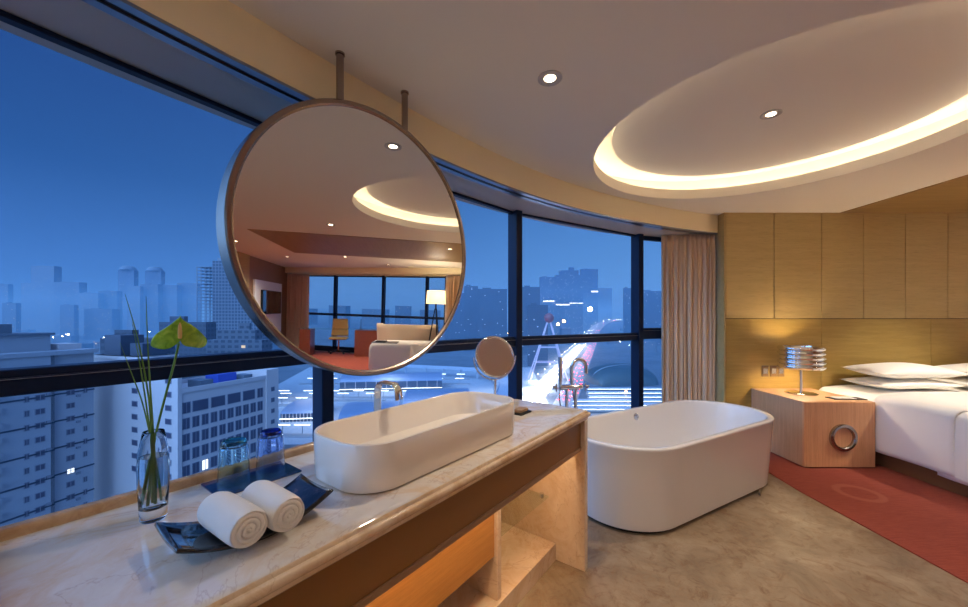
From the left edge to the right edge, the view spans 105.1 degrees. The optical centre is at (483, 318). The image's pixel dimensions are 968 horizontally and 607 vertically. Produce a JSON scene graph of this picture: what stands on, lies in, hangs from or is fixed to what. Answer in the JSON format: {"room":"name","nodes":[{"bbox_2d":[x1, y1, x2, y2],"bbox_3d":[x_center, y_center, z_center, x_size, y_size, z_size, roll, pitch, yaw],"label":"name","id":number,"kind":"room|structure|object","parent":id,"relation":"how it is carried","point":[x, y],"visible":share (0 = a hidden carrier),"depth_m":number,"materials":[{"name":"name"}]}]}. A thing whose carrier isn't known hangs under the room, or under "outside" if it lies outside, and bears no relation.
{"room":"hotel room","nodes":[
{"label":"hotel room","id":0,"kind":"room"},
{"bbox_2d":[0,0,714,236],"bbox_3d":[0.415,-0.990,1.115,6.424,0.001,7.901,0,0,0],"label":"trim","id":1,"kind":"structure","parent":0,"point":[79,21],"depth_m":1.47,"materials":[{"name":"paint"}]},
{"bbox_2d":[229,0,967,214],"bbox_3d":[4.200,-1.190,0.500,14.000,0.001,9.000,0,0,0],"label":"ceiling","id":2,"kind":"structure","parent":0,"point":[472,68],"depth_m":1.71,"materials":[{"name":"beige paint"}]},
{"bbox_2d":[216,50,465,375],"bbox_3d":[-0.544,-0.459,1.825,0.095,1.464,1.276,1,1,39],"label":"round mirror","id":3,"kind":"object","parent":2,"relation":"hanging from","point":[341,238],"visible":1,"depth_m":1.65,"materials":[{"name":"silver metal"}]},
{"bbox_2d":[538,70,561,86],"bbox_3d":[0.326,-1.186,1.832,0.120,0.008,0.120,0,0,0],"label":"recessed light","id":4,"kind":"object","parent":2,"relation":"in","point":[548,78],"visible":1,"depth_m":1.83,"materials":[{"name":"grey paint"}]},
{"bbox_2d":[841,175,967,212],"bbox_3d":[5.242,-1.201,1.860,2.515,0.038,4.620,0,0,0],"label":"wood panel","id":5,"kind":"object","parent":2,"relation":"attached to","point":[950,196],"visible":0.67,"depth_m":3.73,"materials":[{"name":"brown wood"}]},
{"bbox_2d":[631,234,660,407],"bbox_3d":[2.623,0.205,4.673,1.741,2.390,0.746,0,0,0],"label":"window frame","id":6,"kind":"structure","parent":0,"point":[637,242],"depth_m":4.34,"materials":[{"name":"black metal"}]},
{"bbox_2d":[715,213,725,402],"bbox_3d":[2.692,0.105,4.623,0.015,2.590,0.954,0,0,0],"label":"wall","id":7,"kind":"structure","parent":0,"point":[720,238],"depth_m":4.21,"materials":[{"name":"beige paint"}]},
{"bbox_2d":[82,0,707,234],"bbox_3d":[0.610,-0.985,0.925,5.988,0.009,7.502,0,0,0],"label":"trim","id":8,"kind":"structure","parent":7,"relation":"attached to","point":[114,12],"depth_m":1.46,"materials":[{"name":"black metal"}]},
{"bbox_2d":[100,0,704,233],"bbox_3d":[0.633,-0.988,0.905,5.962,0.002,7.471,0,0,0],"label":"trim","id":9,"kind":"structure","parent":7,"relation":"attached to","point":[104,1],"depth_m":1.42,"materials":[{"name":"black plastic"}]},
{"bbox_2d":[106,0,717,234],"bbox_3d":[0.654,-0.984,0.889,5.945,0.011,7.448,0,0,0],"label":"trim","id":10,"kind":"structure","parent":7,"relation":"attached to","point":[125,5],"depth_m":1.48,"materials":[{"name":"silver metal"}]},
{"bbox_2d":[661,234,715,402],"bbox_3d":[2.375,0.203,4.326,0.581,2.375,0.140,0,0,0],"label":"curtain","id":11,"kind":"object","parent":10,"relation":"hanging from","point":[688,262],"visible":0.8,"depth_m":4.31,"materials":[{"name":"beige fabric"}]},
{"bbox_2d":[128,0,717,232],"bbox_3d":[0.673,-1.095,0.871,5.908,0.210,7.412,0,0,0],"label":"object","id":12,"kind":"structure","parent":7,"relation":"attached to","point":[222,24],"depth_m":1.85,"materials":[{"name":"beige paint"}]},
{"bbox_2d":[516,473,967,606],"bbox_3d":[4.200,1.410,0.500,14.000,0.020,9.000,0,0,0],"label":"floor","id":13,"kind":"structure","parent":0,"point":[781,546],"depth_m":2.10,"materials":[{"name":"beige stone"}]},
{"bbox_2d":[0,9,305,396],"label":"window","id":14,"kind":"structure","parent":13,"relation":"on","point":[14,381],"depth_m":1.41,"materials":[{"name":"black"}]},
{"bbox_2d":[0,399,590,606],"bbox_3d":[-0.275,0.938,1.452,0.638,0.924,2.056,0,0,37],"label":"countertop","id":15,"kind":"structure","parent":13,"relation":"on","point":[480,528],"depth_m":1.01,"materials":[{"name":"beige stone"}]},
{"bbox_2d":[136,428,169,523],"bbox_3d":[-0.835,0.394,0.937,0.065,0.223,0.065,0,0,0],"label":"flower vase","id":16,"kind":"object","parent":15,"relation":"on","point":[153,455],"visible":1,"depth_m":0.92,"materials":[{"name":"clear glass"}]},
{"bbox_2d":[120,344,149,432],"bbox_3d":[-0.870,0.259,0.939,0.102,0.397,0.006,0,0,0],"label":"grass blade","id":17,"kind":"object","parent":16,"relation":"in","point":[120,344],"visible":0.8,"depth_m":0.94,"materials":[{"name":"green plant"}]},
{"bbox_2d":[125,295,152,432],"bbox_3d":[-0.863,0.198,0.929,0.068,0.522,0.010,0,0,0],"label":"grass blade","id":18,"kind":"object","parent":16,"relation":"in","point":[146,383],"visible":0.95,"depth_m":0.93,"materials":[{"name":"green plant"}]},
{"bbox_2d":[132,323,149,427],"bbox_3d":[-0.869,0.239,0.943,0.054,0.463,0.008,0,0,0],"label":"grass blade","id":19,"kind":"object","parent":16,"relation":"in","point":[147,413],"visible":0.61,"depth_m":0.94,"materials":[{"name":"green plant"}]},
{"bbox_2d":[146,302,153,432],"bbox_3d":[-0.839,0.203,0.934,0.022,0.521,0.008,0,0,0],"label":"grass blade","id":20,"kind":"object","parent":16,"relation":"in","point":[150,391],"visible":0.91,"depth_m":0.93,"materials":[{"name":"green plant"}]},
{"bbox_2d":[151,316,206,431],"bbox_3d":[-0.796,0.228,0.948,0.120,0.474,0.082,0,0,0],"label":"flower","id":21,"kind":"object","parent":16,"relation":"in","point":[179,330],"visible":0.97,"depth_m":0.93,"materials":[{"name":"green plant"}]},
{"bbox_2d":[154,474,332,553],"bbox_3d":[-0.561,0.474,0.897,0.165,0.055,0.328,0,0,37],"label":"dish","id":22,"kind":"object","parent":15,"relation":"on","point":[180,537],"visible":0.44,"depth_m":0.83,"materials":[{"name":"blue ceramic"}]},
{"bbox_2d":[197,491,267,547],"bbox_3d":[-0.562,0.443,0.826,0.175,0.079,0.082,0,0,34],"label":"rolled towel","id":23,"kind":"object","parent":22,"relation":"on","point":[237,522],"visible":1,"depth_m":0.79,"materials":[{"name":"white fabric"}]},
{"bbox_2d":[241,480,304,531],"bbox_3d":[-0.511,0.447,0.893,0.175,0.079,0.080,0,0,36],"label":"rolled towel","id":24,"kind":"object","parent":22,"relation":"on","point":[283,508],"visible":0.97,"depth_m":0.85,"materials":[{"name":"white fabric"}]},
{"bbox_2d":[201,462,301,493],"bbox_3d":[-0.730,0.501,1.174,0.144,0.006,0.236,0,0,37],"label":"glass tray","id":25,"kind":"object","parent":15,"relation":"on","point":[211,486],"visible":0.51,"depth_m":1.16,"materials":[{"name":"blue glass"}]},
{"bbox_2d":[217,437,249,487],"bbox_3d":[-0.768,0.435,1.139,0.085,0.128,0.085,0,0,0],"label":"tumbler","id":26,"kind":"object","parent":25,"relation":"on","point":[233,466],"visible":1,"depth_m":1.11,"materials":[{"name":"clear glass"}]},
{"bbox_2d":[256,428,284,473],"bbox_3d":[-0.711,0.435,1.237,0.085,0.128,0.085,0,0,0],"label":"tumbler","id":27,"kind":"object","parent":25,"relation":"on","point":[270,452],"visible":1,"depth_m":1.21,"materials":[{"name":"blue glass"}]},
{"bbox_2d":[374,380,402,410],"bbox_3d":[-0.405,0.381,1.543,0.173,0.248,0.052,0,0,37],"label":"faucet","id":28,"kind":"object","parent":15,"relation":"on","point":[397,388],"visible":0.63,"depth_m":1.55,"materials":[{"name":"silver metal"}]},
{"bbox_2d":[313,392,514,493],"bbox_3d":[-0.211,0.433,1.453,0.356,0.143,0.852,0,0,37],"label":"washbasin","id":29,"kind":"object","parent":15,"relation":"in","point":[386,449],"visible":1,"depth_m":1.31,"materials":[{"name":"beige ceramic"}]},
{"bbox_2d":[473,336,515,393],"bbox_3d":[0.065,0.303,2.209,0.261,0.403,0.126,0,0,0],"label":"magnifying mirror","id":30,"kind":"object","parent":15,"relation":"on","point":[494,356],"visible":0.85,"depth_m":2.20,"materials":[{"name":"brown mirror"}]},
{"bbox_2d":[477,338,512,374],"bbox_3d":[0.065,0.224,2.209,0.230,0.222,0.076,0,0,-22],"label":"mirror glass","id":31,"kind":"object","parent":30,"relation":"attached to","point":[494,355],"depth_m":2.20,"materials":[{"name":"brown mirror"}]},
{"bbox_2d":[514,406,531,415],"bbox_3d":[0.199,0.491,1.993,0.070,0.026,0.110,0,0,37],"label":"soap dish","id":32,"kind":"object","parent":15,"relation":"on","point":[520,411],"visible":0.81,"depth_m":1.96,"materials":[{"name":"black plastic"}]},
{"bbox_2d":[313,191,515,441],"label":"window","id":33,"kind":"structure","parent":13,"relation":"on","point":[323,380],"depth_m":2.15,"materials":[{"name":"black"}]},
{"bbox_2d":[553,357,588,407],"bbox_3d":[0.767,0.868,3.270,0.330,1.065,0.072,0,0,-10],"label":"faucet","id":34,"kind":"object","parent":13,"relation":"on","point":[571,386],"visible":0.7,"depth_m":3.26,"materials":[{"name":"silver metal"}]},
{"bbox_2d":[508,210,637,399],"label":"window","id":35,"kind":"structure","parent":13,"relation":"on","point":[515,219],"depth_m":3.43,"materials":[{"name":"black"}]},
{"bbox_2d":[587,400,773,533],"bbox_3d":[1.576,1.113,3.069,2.040,0.575,0.860,0,0,-30],"label":"bathtub","id":36,"kind":"object","parent":13,"relation":"on","point":[659,467],"visible":0.89,"depth_m":2.61,"materials":[{"name":"white ceramic"}]},
{"bbox_2d":[769,452,967,582],"bbox_3d":[6.580,1.396,1.225,8.040,0.008,5.850,0,0,0],"label":"carpet","id":37,"kind":"object","parent":13,"relation":"on","point":[929,521],"visible":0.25,"depth_m":2.78,"materials":[{"name":"red carpet"}]},
{"bbox_2d":[751,388,874,466],"bbox_3d":[3.317,1.083,3.789,0.665,0.617,0.711,0,0,0],"label":"bedside table","id":38,"kind":"object","parent":37,"relation":"on","point":[808,431],"visible":0.98,"depth_m":3.46,"materials":[{"name":"brown wood"}]},
{"bbox_2d":[777,345,826,395],"bbox_3d":[3.298,0.527,3.859,0.400,0.497,0.400,0,0,0],"label":"table lamp","id":39,"kind":"object","parent":38,"relation":"on","point":[794,357],"visible":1,"depth_m":3.73,"materials":[{"name":"silver metal"}]},
{"bbox_2d":[826,396,867,399],"bbox_3d":[3.520,0.769,3.608,0.300,0.012,0.110,0,0,3],"label":"notepad","id":40,"kind":"object","parent":38,"relation":"on","point":[830,397],"visible":1,"depth_m":3.59,"materials":[{"name":"white paper"}]},
{"bbox_2d":[819,385,967,497],"bbox_3d":[4.660,1.041,3.100,2.000,0.698,2.060,0,0,0],"label":"bed","id":41,"kind":"object","parent":37,"relation":"on","point":[921,434],"visible":0.74,"depth_m":3.17,"materials":[{"name":"white fabric"}]},
{"bbox_2d":[841,376,962,388],"bbox_3d":[4.330,0.658,3.870,0.840,0.110,0.460,0,0,-1],"label":"pillow","id":42,"kind":"object","parent":41,"relation":"on","point":[873,381],"visible":0.86,"depth_m":3.70,"materials":[{"name":"white fabric"}]},
{"bbox_2d":[843,362,967,378],"bbox_3d":[4.340,0.531,3.850,0.840,0.146,0.460,0,2,1],"label":"pillow","id":43,"kind":"object","parent":42,"relation":"on","point":[898,370],"visible":1,"depth_m":3.68,"materials":[{"name":"white fabric"}]},
{"bbox_2d":[928,376,967,386],"bbox_3d":[5.300,0.658,3.870,0.920,0.110,0.460,0,0,-1],"label":"pillow","id":44,"kind":"object","parent":41,"relation":"on","point":[961,380],"visible":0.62,"depth_m":3.89,"materials":[{"name":"white fabric"}]},
{"bbox_2d":[937,363,967,375],"bbox_3d":[5.310,0.531,3.850,0.920,0.146,0.460,0,2,-1],"label":"pillow","id":45,"kind":"object","parent":44,"relation":"on","point":[962,367],"visible":0.52,"depth_m":3.88,"materials":[{"name":"white fabric"}]},
{"bbox_2d":[937,412,967,485],"bbox_3d":[4.660,0.994,2.545,1.969,0.567,0.951,0,0,0],"label":"duvet","id":46,"kind":"object","parent":41,"relation":"on","point":[952,427],"depth_m":2.90,"materials":[{"name":"white fabric"}]},
{"bbox_2d":[593,73,967,198],"bbox_3d":[1.945,-1.320,2.515,2.800,0.260,2.800,0,0,0],"label":"light","id":47,"kind":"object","parent":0,"point":[950,122],"depth_m":3.32,"materials":[{"name":"beige paint"}]},
{"bbox_2d":[612,0,967,175],"bbox_3d":[1.945,-1.405,2.515,2.040,0.089,2.040,0,0,0],"label":"ceiling","id":48,"kind":"structure","parent":47,"relation":"attached to","point":[846,83],"depth_m":2.27,"materials":[{"name":"beige paint"}]},
{"bbox_2d":[760,109,782,119],"bbox_3d":[1.904,-1.356,2.461,0.120,0.008,0.120,0,0,0],"label":"recessed light","id":49,"kind":"object","parent":48,"relation":"in","point":[773,113],"visible":1,"depth_m":2.46,"materials":[{"name":"grey paint"}]},
{"bbox_2d":[726,213,967,406],"bbox_3d":[5.160,0.080,4.210,4.920,2.640,0.120,0,0,0],"label":"wall","id":50,"kind":"structure","parent":0,"point":[866,288],"depth_m":4.15,"materials":[{"name":"brown wood"}]},
{"bbox_2d":[762,365,768,376],"bbox_3d":[3.141,0.582,4.144,0.074,0.124,0.012,0,0,0],"label":"switch plate","id":51,"kind":"object","parent":50,"relation":"attached to","point":[765,368],"visible":1,"depth_m":4.14,"materials":[{"name":"brown plastic"}]},
{"bbox_2d":[770,365,776,376],"bbox_3d":[3.235,0.582,4.144,0.074,0.124,0.012,0,0,0],"label":"switch plate","id":52,"kind":"object","parent":50,"relation":"attached to","point":[773,368],"visible":0.99,"depth_m":4.14,"materials":[{"name":"brown plastic"}]},
{"bbox_2d":[777,366,783,376],"bbox_3d":[3.318,0.582,4.144,0.074,0.124,0.012,0,0,0],"label":"switch plate","id":53,"kind":"object","parent":50,"relation":"attached to","point":[780,371],"visible":0.81,"depth_m":4.14,"materials":[{"name":"brown plastic"}]},
{"label":"outside","id":54,"kind":"structure","parent":0,"visible":0},
{"bbox_2d":[50,321,661,448],"bbox_3d":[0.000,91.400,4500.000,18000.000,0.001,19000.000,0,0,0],"label":"ground","id":55,"kind":"structure","parent":54,"point":[603,353],"depth_m":797.79,"materials":[{"name":"blue"}]},
{"bbox_2d":[0,284,12,323],"bbox_3d":[-3254.717,-74.225,2514.151,94.340,331.249,28.302,0,0,0],"label":"tower block","id":56,"kind":"object","parent":55,"relation":"on","point":[6,290],"visible":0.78,"depth_m":2499.72,"materials":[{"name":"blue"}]},
{"bbox_2d":[2,302,20,332],"bbox_3d":[-1920.485,11.355,1508.491,56.604,160.090,16.981,0,0,0],"label":"tower block","id":57,"kind":"object","parent":55,"relation":"on","point":[11,312],"visible":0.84,"depth_m":1499.96,"materials":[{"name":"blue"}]},
{"bbox_2d":[21,282,30,329],"bbox_3d":[-2862.480,-68.861,2329.849,65.660,320.521,19.698,0,0,0],"label":"tower block","id":58,"kind":"object","parent":55,"relation":"on","point":[25,287],"visible":0.76,"depth_m":2319.78,"materials":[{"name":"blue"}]},
{"bbox_2d":[31,266,61,332],"bbox_3d":[-2737.062,-120.586,2321.388,142.587,423.971,42.776,0,0,0],"label":"tower block","id":59,"kind":"object","parent":55,"relation":"on","point":[43,278],"visible":0.82,"depth_m":2300.04,"materials":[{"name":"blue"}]},
{"bbox_2d":[0,324,98,526],"bbox_3d":[-104.886,46.250,73.468,17.300,90.300,36.600,0,0,14],"label":"residential tower","id":60,"kind":"structure","parent":55,"relation":"on","point":[47,439],"depth_m":80.51,"materials":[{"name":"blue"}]},
{"bbox_2d":[53,335,78,342],"bbox_3d":[-1601.180,75.628,1421.890,69.949,31.545,27.582,0,0,0],"label":"house","id":61,"kind":"structure","parent":55,"relation":"on","point":[57,338],"depth_m":1409.08,"materials":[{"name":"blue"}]},
{"bbox_2d":[60,304,78,334],"bbox_3d":[-1753.423,14.266,1568.830,58.868,154.268,17.660,0,0,0],"label":"tower block","id":62,"kind":"object","parent":55,"relation":"on","point":[69,314],"visible":0.84,"depth_m":1560.09,"materials":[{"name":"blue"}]},
{"bbox_2d":[54,282,86,333],"bbox_3d":[-2565.768,-69.993,2303.046,153.639,322.786,46.092,0,0,0],"label":"tower block","id":63,"kind":"object","parent":55,"relation":"on","point":[64,292],"visible":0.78,"depth_m":2279.91,"materials":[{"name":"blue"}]},
{"bbox_2d":[79,292,103,333],"bbox_3d":[-2238.679,-29.885,2116.132,107.547,242.570,32.264,0,0,0],"label":"tower block","id":64,"kind":"object","parent":55,"relation":"on","point":[87,300],"visible":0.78,"depth_m":2099.84,"materials":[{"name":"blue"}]},
{"bbox_2d":[84,308,119,339],"bbox_3d":[-1685.499,21.867,1638.340,122.264,139.066,36.679,0,0,0],"label":"tower block","id":65,"kind":"object","parent":55,"relation":"on","point":[98,322],"visible":0.92,"depth_m":1619.86,"materials":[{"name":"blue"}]},
{"bbox_2d":[98,290,122,329],"bbox_3d":[-2181.873,-37.432,2166.516,110.108,257.664,33.032,0,0,0],"label":"tower block","id":66,"kind":"object","parent":55,"relation":"on","point":[112,299],"visible":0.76,"depth_m":2150.16,"materials":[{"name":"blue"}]},
{"bbox_2d":[118,266,137,329],"bbox_3d":[-2798.383,-164.570,2918.760,125.067,511.939,105.057,0,0,0],"label":"tower block","id":67,"kind":"object","parent":55,"relation":"on","point":[127,275],"visible":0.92,"depth_m":2899.73,"materials":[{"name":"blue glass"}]},
{"bbox_2d":[127,285,143,334],"bbox_3d":[-1889.488,-45.249,2010.512,70.081,273.298,21.024,0,0,0],"label":"tower block","id":68,"kind":"object","parent":55,"relation":"on","point":[135,294],"visible":0.84,"depth_m":1999.77,"materials":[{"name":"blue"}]},
{"bbox_2d":[100,330,174,353],"bbox_3d":[-181.294,48.565,194.609,30.728,85.670,9.218,0,0,0],"label":"block","id":69,"kind":"object","parent":55,"relation":"on","point":[171,350],"visible":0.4,"depth_m":192.76,"materials":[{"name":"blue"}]},
{"bbox_2d":[140,283,162,335],"bbox_3d":[-1842.049,-52.526,2054.846,98.976,287.853,29.693,0,0,0],"label":"tower block","id":70,"kind":"object","parent":55,"relation":"on","point":[153,293],"visible":0.86,"depth_m":2040.21,"materials":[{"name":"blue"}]},
{"bbox_2d":[145,267,164,283],"bbox_3d":[-2587.332,-160.661,2918.760,125.067,504.122,105.057,0,0,0],"label":"tower block","id":71,"kind":"object","parent":55,"relation":"on","point":[153,275],"visible":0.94,"depth_m":2899.73,"materials":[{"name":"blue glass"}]},
{"bbox_2d":[163,284,181,321],"bbox_3d":[-1774.447,-51.610,2095.979,106.523,286.020,31.957,0,0,0],"label":"tower block","id":72,"kind":"object","parent":55,"relation":"on","point":[172,294],"visible":0.6,"depth_m":2079.94,"materials":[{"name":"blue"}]},
{"bbox_2d":[94,334,277,500],"bbox_3d":[-82.289,47.800,104.411,34.290,87.200,27.120,0,0,20],"label":"slab building","id":73,"kind":"structure","parent":55,"relation":"on","point":[199,413],"depth_m":94.17,"materials":[{"name":"grey"}]},
{"bbox_2d":[159,316,215,378],"bbox_3d":[-211.294,44.751,264.941,32.938,93.298,9.881,0,0,0],"label":"block","id":74,"kind":"object","parent":55,"relation":"on","point":[208,329],"visible":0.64,"depth_m":260.02,"materials":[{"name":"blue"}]},
{"bbox_2d":[177,282,201,321],"bbox_3d":[-1697.143,-59.157,2137.143,114.286,301.114,34.286,0,0,0],"label":"tower block","id":75,"kind":"object","parent":55,"relation":"on","point":[188,289],"visible":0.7,"depth_m":2119.93,"materials":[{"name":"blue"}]},
{"bbox_2d":[206,323,271,353],"bbox_3d":[-154.986,47.002,235.208,34.717,88.796,10.415,0,0,0],"label":"block","id":76,"kind":"object","parent":55,"relation":"on","point":[244,339],"visible":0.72,"depth_m":230.03,"materials":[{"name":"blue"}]},
{"bbox_2d":[445,293,463,339],"bbox_3d":[-99.191,3.404,1161.159,74.394,175.993,22.318,0,0,0],"label":"tower block","id":77,"kind":"object","parent":55,"relation":"on","point":[455,330],"visible":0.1,"depth_m":1150.06,"materials":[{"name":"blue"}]},
{"bbox_2d":[464,285,477,350],"bbox_3d":[-36.792,-2.998,1055.943,39.623,188.796,11.887,0,0,0],"label":"tower block","id":78,"kind":"object","parent":55,"relation":"on","point":[470,292],"visible":0.9,"depth_m":1049.95,"materials":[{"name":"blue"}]},
{"bbox_2d":[478,288,506,337],"bbox_3d":[22.911,3.269,1011.725,78.167,176.262,23.450,0,0,0],"label":"tower block","id":79,"kind":"object","parent":55,"relation":"on","point":[492,303],"visible":0.84,"depth_m":999.92,"materials":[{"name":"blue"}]},
{"bbox_2d":[522,286,539,354],"bbox_3d":[120.350,2.730,956.914,46.092,177.341,13.827,0,0,0],"label":"tower block","id":80,"kind":"object","parent":55,"relation":"on","point":[529,294],"visible":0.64,"depth_m":949.95,"materials":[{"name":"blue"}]},
{"bbox_2d":[527,303,547,365],"bbox_3d":[104.798,30.115,725.822,38.814,122.570,11.644,0,0,0],"label":"block","id":81,"kind":"object","parent":55,"relation":"on","point":[536,323],"visible":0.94,"depth_m":720.04,"materials":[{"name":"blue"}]},
{"bbox_2d":[539,276,555,334],"bbox_3d":[293.261,-52.526,1710.497,73.315,287.853,22.995,0,0,0],"label":"tower block","id":82,"kind":"object","parent":55,"relation":"on","point":[547,285],"visible":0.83,"depth_m":1700.09,"materials":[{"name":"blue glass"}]},
{"bbox_2d":[528,313,568,380],"bbox_3d":[96.128,41.325,560.000,58.030,100.668,26.094,0,0,0],"label":"pylon","id":83,"kind":"object","parent":55,"relation":"on","point":[548,318],"visible":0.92,"depth_m":555.66,"materials":[{"name":"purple metal"}]},
{"bbox_2d":[560,328,571,344],"bbox_3d":[294.851,61.165,1342.791,35.474,60.470,42.855,0,0,0],"label":"house","id":84,"kind":"structure","parent":55,"relation":"on","point":[563,331],"depth_m":1321.77,"materials":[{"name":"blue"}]},
{"bbox_2d":[554,267,582,334],"bbox_3d":[403.302,-77.177,1768.604,127.359,337.155,39.207,0,0,0],"label":"tower block","id":85,"kind":"object","parent":55,"relation":"on","point":[569,284],"visible":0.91,"depth_m":1750.21,"materials":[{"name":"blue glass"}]},
{"bbox_2d":[580,269,597,331],"bbox_3d":[767.790,-138.241,2718.058,123.720,459.281,38.116,0,0,0],"label":"tower block","id":86,"kind":"object","parent":55,"relation":"on","point":[590,276],"visible":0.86,"depth_m":2700.20,"materials":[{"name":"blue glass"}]},
{"bbox_2d":[572,407,630,414],"bbox_3d":[144.216,87.650,351.600,121.445,7.500,7.600,0,0,0],"label":"platform","id":87,"kind":"object","parent":55,"relation":"on","point":[584,408],"visible":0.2,"depth_m":348.61,"materials":[{"name":"grey concrete"}]},
{"bbox_2d":[598,288,611,322],"bbox_3d":[1695.957,-173.551,5229.434,196.226,529.901,58.868,0,0,0],"label":"tower block","id":88,"kind":"object","parent":55,"relation":"on","point":[604,294],"visible":0.7,"depth_m":5199.70,"materials":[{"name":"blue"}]},
{"bbox_2d":[571,403,656,411],"bbox_3d":[150.771,87.650,367.600,126.965,7.500,7.600,0,0,0],"label":"platform","id":89,"kind":"object","parent":55,"relation":"on","point":[578,404],"visible":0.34,"depth_m":364.99,"materials":[{"name":"grey concrete"}]},
{"bbox_2d":[571,399,661,406],"bbox_3d":[158.146,87.650,385.600,133.175,7.500,7.600,0,0,0],"label":"platform","id":90,"kind":"object","parent":55,"relation":"on","point":[578,400],"visible":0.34,"depth_m":382.60,"materials":[{"name":"grey concrete"}]},
{"bbox_2d":[583,363,658,385],"bbox_3d":[197.000,77.900,540.000,96.000,27.000,68.000,0,0,-6],"label":"domed hall","id":91,"kind":"object","parent":55,"relation":"on","point":[611,374],"visible":0.8,"depth_m":512.46,"materials":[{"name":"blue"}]},
{"bbox_2d":[586,387,661,394],"bbox_3d":[194.186,87.650,451.600,137.946,7.500,7.600,0,0,0],"label":"platform","id":92,"kind":"object","parent":55,"relation":"on","point":[596,388],"visible":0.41,"depth_m":449.71,"materials":[{"name":"grey concrete"}]},
{"bbox_2d":[587,391,661,398],"bbox_3d":[184.353,87.650,427.600,129.666,7.500,7.600,0,0,0],"label":"platform","id":93,"kind":"object","parent":55,"relation":"on","point":[615,392],"visible":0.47,"depth_m":426.82,"materials":[{"name":"grey concrete"}]},
{"bbox_2d":[588,395,661,402],"bbox_3d":[175.340,87.650,405.600,122.075,7.500,7.600,0,0,0],"label":"platform","id":94,"kind":"object","parent":55,"relation":"on","point":[597,396],"visible":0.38,"depth_m":403.02,"materials":[{"name":"grey concrete"}]},
{"bbox_2d":[623,287,630,341],"bbox_3d":[582.210,-18.968,1504.852,32.345,220.737,9.704,0,0,0],"label":"tower block","id":95,"kind":"object","parent":55,"relation":"on","point":[626,291],"visible":0.78,"depth_m":1499.96,"materials":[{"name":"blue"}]},
{"bbox_2d":[644,341,656,351],"bbox_3d":[450.792,75.558,1025.803,42.781,31.684,23.159,0,0,0],"label":"house","id":96,"kind":"structure","parent":55,"relation":"on","point":[649,346],"depth_m":1014.67,"materials":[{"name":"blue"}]},
{"bbox_2d":[644,290,660,344],"bbox_3d":[590.431,-5.357,1312.089,80.593,193.513,24.178,0,0,0],"label":"tower block","id":97,"kind":"object","parent":55,"relation":"on","point":[652,299],"visible":0.44,"depth_m":1300.01,"materials":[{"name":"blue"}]},
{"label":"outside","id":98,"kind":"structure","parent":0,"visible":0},
{"bbox_2d":[278,367,547,444],"bbox_3d":[-120.000,91.330,485.000,420.000,0.100,430.000,0,0,0],"label":"yard","id":99,"kind":"structure","parent":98,"point":[481,384],"depth_m":494.39,"materials":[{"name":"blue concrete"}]},
{"bbox_2d":[196,258,272,349],"bbox_3d":[-274.933,12.558,409.500,71.159,158.184,21.000,0,0,0],"label":"tower","id":100,"kind":"structure","parent":99,"relation":"on","point":[227,312],"depth_m":399.00,"materials":[{"name":"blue concrete"}]},
{"bbox_2d":[278,424,312,436],"bbox_3d":[-143.828,87.400,290.000,46.900,8.000,8.000,0,0,0],"label":"track","id":101,"kind":"object","parent":99,"relation":"on","point":[302,434],"visible":0.47,"depth_m":290.99,"materials":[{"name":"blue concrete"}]},
{"bbox_2d":[279,400,312,421],"bbox_3d":[-167.982,85.400,353.908,30.243,12.000,52.200,0,0,-7],"label":"shed","id":102,"kind":"object","parent":99,"relation":"on","point":[298,410],"visible":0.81,"depth_m":331.47,"materials":[{"name":"blue metal"}]},
{"bbox_2d":[278,393,385,401],"bbox_3d":[-174.639,87.400,414.000,128.329,8.000,8.000,0,0,0],"label":"track","id":103,"kind":"object","parent":99,"relation":"on","point":[371,399],"visible":0.65,"depth_m":412.27,"materials":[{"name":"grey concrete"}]},
{"bbox_2d":[278,390,405,397],"bbox_3d":[-132.129,87.400,430.000,231.806,8.000,8.000,0,0,0],"label":"track","id":104,"kind":"object","parent":99,"relation":"on","point":[358,396],"visible":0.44,"depth_m":433.22,"materials":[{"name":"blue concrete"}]},
{"bbox_2d":[338,401,401,419],"bbox_3d":[-96.903,82.400,321.908,45.283,18.000,48.200,0,0,-7],"label":"shed","id":105,"kind":"object","parent":99,"relation":"on","point":[349,409],"visible":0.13,"depth_m":311.50,"materials":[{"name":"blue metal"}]},
{"bbox_2d":[299,378,469,384],"bbox_3d":[-138.760,87.400,520.000,238.275,8.000,8.000,0,0,0],"label":"track","id":106,"kind":"object","parent":99,"relation":"on","point":[459,383],"visible":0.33,"depth_m":521.16,"materials":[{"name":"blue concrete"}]},
{"bbox_2d":[339,372,441,391],"bbox_3d":[-119.459,81.400,488.908,127.224,20.000,38.200,0,0,-7],"label":"shed","id":107,"kind":"object","parent":99,"relation":"on","point":[411,380],"visible":0.73,"depth_m":474.52,"materials":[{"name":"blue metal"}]},
{"bbox_2d":[403,388,469,403],"bbox_3d":[-48.386,83.400,388.908,65.984,16.000,62.200,0,0,-7],"label":"shed","id":108,"kind":"object","parent":99,"relation":"on","point":[411,395],"visible":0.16,"depth_m":378.69,"materials":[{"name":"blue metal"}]},
{"bbox_2d":[405,364,507,395],"bbox_3d":[-80.362,83.900,442.571,224.223,15.000,407.955,0,0,0],"label":"viaduct","id":109,"kind":"object","parent":99,"relation":"on","point":[502,389],"visible":0.41,"depth_m":572.66,"materials":[{"name":"blue"}]},
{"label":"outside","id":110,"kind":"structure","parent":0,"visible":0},
{"bbox_2d":[522,321,622,407],"bbox_3d":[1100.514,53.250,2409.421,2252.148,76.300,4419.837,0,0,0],"label":"road","id":111,"kind":"structure","parent":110,"point":[607,326],"depth_m":669.35,"materials":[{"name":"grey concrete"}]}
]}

